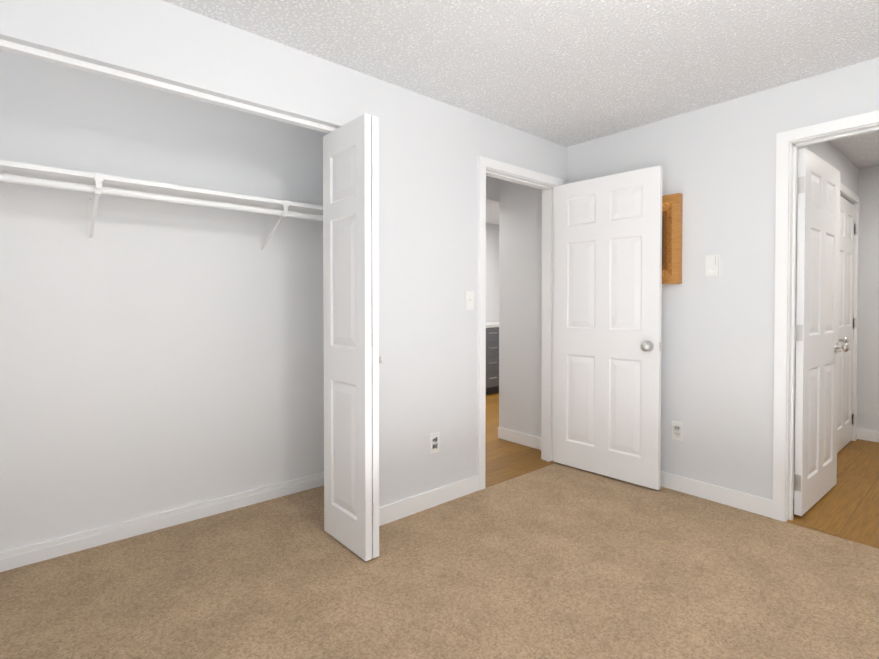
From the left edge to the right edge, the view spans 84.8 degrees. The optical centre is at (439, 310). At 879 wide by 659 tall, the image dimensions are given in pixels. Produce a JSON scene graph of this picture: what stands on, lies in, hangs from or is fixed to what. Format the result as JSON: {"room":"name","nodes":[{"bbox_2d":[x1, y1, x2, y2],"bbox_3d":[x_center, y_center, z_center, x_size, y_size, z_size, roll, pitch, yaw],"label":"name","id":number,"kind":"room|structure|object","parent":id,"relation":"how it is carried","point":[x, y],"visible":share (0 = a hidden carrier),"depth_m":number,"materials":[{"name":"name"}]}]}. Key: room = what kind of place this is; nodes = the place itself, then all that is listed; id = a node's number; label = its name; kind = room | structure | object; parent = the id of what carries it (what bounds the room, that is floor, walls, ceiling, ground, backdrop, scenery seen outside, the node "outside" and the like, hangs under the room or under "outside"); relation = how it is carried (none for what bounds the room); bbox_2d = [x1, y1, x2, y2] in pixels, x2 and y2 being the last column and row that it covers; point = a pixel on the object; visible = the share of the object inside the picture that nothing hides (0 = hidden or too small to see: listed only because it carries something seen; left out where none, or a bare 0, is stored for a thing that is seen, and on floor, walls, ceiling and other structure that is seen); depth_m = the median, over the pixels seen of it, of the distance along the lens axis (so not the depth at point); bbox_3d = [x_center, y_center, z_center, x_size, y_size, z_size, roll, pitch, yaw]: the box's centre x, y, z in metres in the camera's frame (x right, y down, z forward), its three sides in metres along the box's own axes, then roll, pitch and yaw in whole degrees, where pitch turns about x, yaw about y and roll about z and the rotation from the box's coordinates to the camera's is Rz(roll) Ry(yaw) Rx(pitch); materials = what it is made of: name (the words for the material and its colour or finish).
{"room":"bedroom","nodes":[
{"label":"bedroom","id":0,"kind":"room"},
{"bbox_2d":[0,50,328,551],"bbox_3d":[-1.698,-0.032,2.409,2.720,2.380,0.120,-1,1,-41],"label":"wall","id":1,"kind":"structure","parent":0,"point":[156,357],"depth_m":2.49,"materials":[{"name":"white paint"}]},
{"bbox_2d":[0,160,322,252],"bbox_3d":[-1.588,-0.466,2.183,2.596,0.254,0.356,-1,1,-41],"label":"shelf","id":2,"kind":"object","parent":1,"relation":"attached to","point":[97,184],"visible":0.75,"depth_m":2.24,"materials":[{"name":"white metal"}]},
{"bbox_2d":[0,472,323,571],"bbox_3d":[-1.699,1.108,2.335,2.600,0.082,0.018,-1,1,-41],"label":"baseboard","id":3,"kind":"structure","parent":1,"relation":"attached to","point":[27,558],"depth_m":2.49,"materials":[{"name":"white paint"}]},
{"bbox_2d":[0,0,557,506],"bbox_3d":[-0.592,-0.032,2.404,3.790,2.380,0.120,-1,1,-41],"label":"wall","id":4,"kind":"structure","parent":0,"point":[430,150],"depth_m":2.64,"materials":[{"name":"white paint"}]},
{"bbox_2d":[0,39,336,132],"bbox_3d":[-1.248,-0.903,1.827,2.060,0.022,0.040,-1,1,-41],"label":"track rail","id":5,"kind":"object","parent":4,"relation":"attached to","point":[41,55],"visible":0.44,"depth_m":1.90,"materials":[{"name":"white metal"}]},
{"bbox_2d":[323,113,382,560],"bbox_3d":[-0.424,0.120,2.364,0.109,2.036,0.403,-1,1,-41],"label":"bifold door","id":6,"kind":"structure","parent":4,"relation":"in","point":[352,359],"depth_m":2.27,"materials":[{"name":"white paint"}]},
{"bbox_2d":[379,475,478,525],"bbox_3d":[-0.089,1.094,2.766,0.883,0.097,0.013,-1,1,-41],"label":"baseboard","id":7,"kind":"structure","parent":4,"relation":"attached to","point":[394,511],"depth_m":2.77,"materials":[{"name":"white paint"}]},
{"bbox_2d":[430,432,438,453],"bbox_3d":[-0.028,0.772,2.817,0.070,0.115,0.008,-1,1,-41],"label":"outlet","id":8,"kind":"object","parent":4,"relation":"attached to","point":[434,442],"visible":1,"depth_m":2.81,"materials":[{"name":"white plastic"}]},
{"bbox_2d":[465,291,473,309],"bbox_3d":[0.192,-0.066,2.986,0.070,0.115,0.019,-1,1,-41],"label":"light switch","id":9,"kind":"object","parent":4,"relation":"attached to","point":[469,300],"visible":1,"depth_m":2.99,"materials":[{"name":"white plastic"}]},
{"bbox_2d":[477,156,562,489],"bbox_3d":[0.539,0.082,3.379,0.890,2.122,0.152,-1,1,-41],"label":"door frame","id":10,"kind":"structure","parent":4,"relation":"attached to","point":[484,163],"depth_m":3.43,"materials":[{"name":"white paint"}]},
{"bbox_2d":[0,463,878,658],"bbox_3d":[0.345,1.185,1.187,4.200,0.042,4.425,-1,1,-41],"label":"floor","id":11,"kind":"structure","parent":0,"point":[557,561],"depth_m":2.01,"materials":[{"name":"beige carpet"}]},
{"bbox_2d":[485,461,556,487],"bbox_3d":[0.572,1.136,3.356,0.766,0.015,0.042,-1,1,-41],"label":"trim strip","id":12,"kind":"object","parent":11,"relation":"on","point":[551,462],"depth_m":3.33,"materials":[{"name":"brown wood"}]},
{"bbox_2d":[786,519,878,548],"bbox_3d":[2.143,1.152,2.331,0.042,0.015,0.766,-1,1,-41],"label":"trim strip","id":13,"kind":"object","parent":11,"relation":"on","point":[788,520],"depth_m":2.47,"materials":[{"name":"brown wood"}]},
{"bbox_2d":[486,176,498,203],"bbox_3d":[0.067,-1.105,3.945,1.120,0.280,0.120,-1,1,-41],"label":"beam","id":14,"kind":"structure","parent":0,"point":[492,189],"depth_m":4.21,"materials":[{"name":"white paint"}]},
{"bbox_2d":[486,223,498,321],"bbox_3d":[-0.116,-0.093,6.481,4.370,2.380,0.120,-1,1,-41],"label":"wall","id":15,"kind":"structure","parent":0,"point":[492,272],"depth_m":7.17,"materials":[{"name":"white paint"}]},
{"bbox_2d":[499,179,541,437],"bbox_3d":[0.782,-0.057,4.081,0.120,2.380,0.630,-1,1,-41],"label":"wall","id":16,"kind":"structure","parent":0,"point":[520,296],"depth_m":4.10,"materials":[{"name":"white paint"}]},
{"bbox_2d":[498,427,540,449],"bbox_3d":[0.726,1.086,4.060,0.013,0.095,0.615,-1,1,-41],"label":"baseboard","id":17,"kind":"structure","parent":16,"relation":"attached to","point":[520,438],"depth_m":4.10,"materials":[{"name":"white paint"}]},
{"bbox_2d":[162,0,878,224],"bbox_3d":[0.836,-1.280,2.941,7.520,0.100,6.740,-1,1,-41],"label":"ceiling","id":18,"kind":"structure","parent":0,"point":[567,73],"depth_m":2.24,"materials":[{"name":"white paint"}]},
{"bbox_2d":[558,144,566,184],"bbox_3d":[0.886,-0.051,3.676,0.110,2.380,0.120,-1,1,-41],"label":"wall","id":19,"kind":"structure","parent":0,"point":[562,162],"depth_m":3.61,"materials":[{"name":"white paint"}]},
{"bbox_2d":[553,165,662,489],"bbox_3d":[1.132,0.104,3.304,0.172,2.030,0.783,-1,1,-41],"label":"bedroom door","id":20,"kind":"structure","parent":19,"relation":"in","point":[607,323],"depth_m":3.24,"materials":[{"name":"white paint"}]},
{"bbox_2d":[485,392,878,544],"bbox_3d":[1.987,1.150,3.955,4.500,0.030,6.680,-1,1,-41],"label":"floor","id":21,"kind":"structure","parent":0,"point":[847,504],"depth_m":3.31,"materials":[{"name":"brown wood"}]},
{"bbox_2d":[486,326,498,394],"bbox_3d":[0.479,0.654,6.506,0.450,0.884,0.621,-1,1,-41],"label":"base cabinet","id":22,"kind":"object","parent":21,"relation":"on","point":[492,357],"depth_m":6.28,"materials":[{"name":"grey"}]},
{"bbox_2d":[486,322,498,325],"bbox_3d":[0.557,0.191,6.562,1.490,0.040,0.628,-1,1,-41],"label":"countertop","id":23,"kind":"structure","parent":22,"relation":"on","point":[487,323],"depth_m":6.46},
{"bbox_2d":[567,57,878,499],"bbox_3d":[1.689,-0.040,2.919,0.120,2.380,2.316,-1,1,-41],"label":"wall","id":24,"kind":"structure","parent":0,"point":[717,162],"depth_m":2.83,"materials":[{"name":"white paint"}]},
{"bbox_2d":[662,193,682,283],"bbox_3d":[1.373,-0.453,3.152,0.048,0.560,0.400,-1,1,-41],"label":"frame","id":25,"kind":"object","parent":24,"relation":"attached to","point":[672,211],"visible":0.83,"depth_m":3.02,"materials":[{"name":"orange wood"}]},
{"bbox_2d":[672,421,682,440],"bbox_3d":[1.505,0.758,3.046,0.008,0.115,0.070,-1,1,-41],"label":"outlet","id":26,"kind":"object","parent":24,"relation":"attached to","point":[677,430],"visible":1,"depth_m":3.04,"materials":[{"name":"white plastic"}]},
{"bbox_2d":[706,255,719,276],"bbox_3d":[1.626,-0.269,2.871,0.034,0.132,0.074,-1,1,-41],"label":"thermostat","id":27,"kind":"object","parent":24,"relation":"attached to","point":[712,265],"visible":1,"depth_m":2.86,"materials":[{"name":"white plastic"}]},
{"bbox_2d":[660,471,772,517],"bbox_3d":[1.406,1.088,3.163,0.013,0.097,1.335,-1,1,-41],"label":"baseboard","id":28,"kind":"structure","parent":24,"relation":"attached to","point":[740,500],"depth_m":2.86,"materials":[{"name":"white paint"}]},
{"bbox_2d":[794,148,849,515],"bbox_3d":[2.284,0.118,2.889,0.811,2.030,0.172,-1,1,-41],"label":"hall door","id":29,"kind":"structure","parent":24,"relation":"in","point":[817,300],"depth_m":2.81,"materials":[{"name":"white paint"}]},
{"bbox_2d":[772,110,878,521],"bbox_3d":[2.175,0.098,2.343,0.136,2.122,0.890,-1,1,-41],"label":"door frame","id":30,"kind":"structure","parent":24,"relation":"attached to","point":[784,139],"depth_m":2.61,"materials":[{"name":"white paint"}]},
{"bbox_2d":[794,141,858,472],"bbox_3d":[2.814,-0.050,3.581,2.450,2.380,0.120,-1,1,-41],"label":"wall","id":31,"kind":"structure","parent":0,"point":[827,151],"depth_m":3.62,"materials":[{"name":"white paint"}]},
{"bbox_2d":[837,196,856,452],"bbox_3d":[3.317,0.107,3.965,0.724,2.030,0.172,-1,1,-41],"label":"closet door","id":32,"kind":"structure","parent":31,"relation":"in","point":[847,319],"depth_m":3.98,"materials":[{"name":"white paint"}]},
{"bbox_2d":[837,183,859,440],"bbox_3d":[3.297,0.073,3.987,0.834,2.122,0.136,-1,1,-41],"label":"door frame","id":33,"kind":"structure","parent":31,"relation":"attached to","point":[849,193],"depth_m":4.18,"materials":[{"name":"white paint"}]},
{"bbox_2d":[857,166,878,430],"bbox_3d":[3.972,-0.056,4.022,0.120,2.380,0.720,-1,1,-41],"label":"wall","id":34,"kind":"structure","parent":0,"point":[868,364],"depth_m":4.20,"materials":[{"name":"white paint"}]},
{"bbox_2d":[857,428,878,441],"bbox_3d":[3.891,1.086,4.032,0.013,0.095,0.600,-1,1,-41],"label":"baseboard","id":35,"kind":"structure","parent":34,"relation":"attached to","point":[868,435],"depth_m":4.20,"materials":[{"name":"white paint"}]}
]}

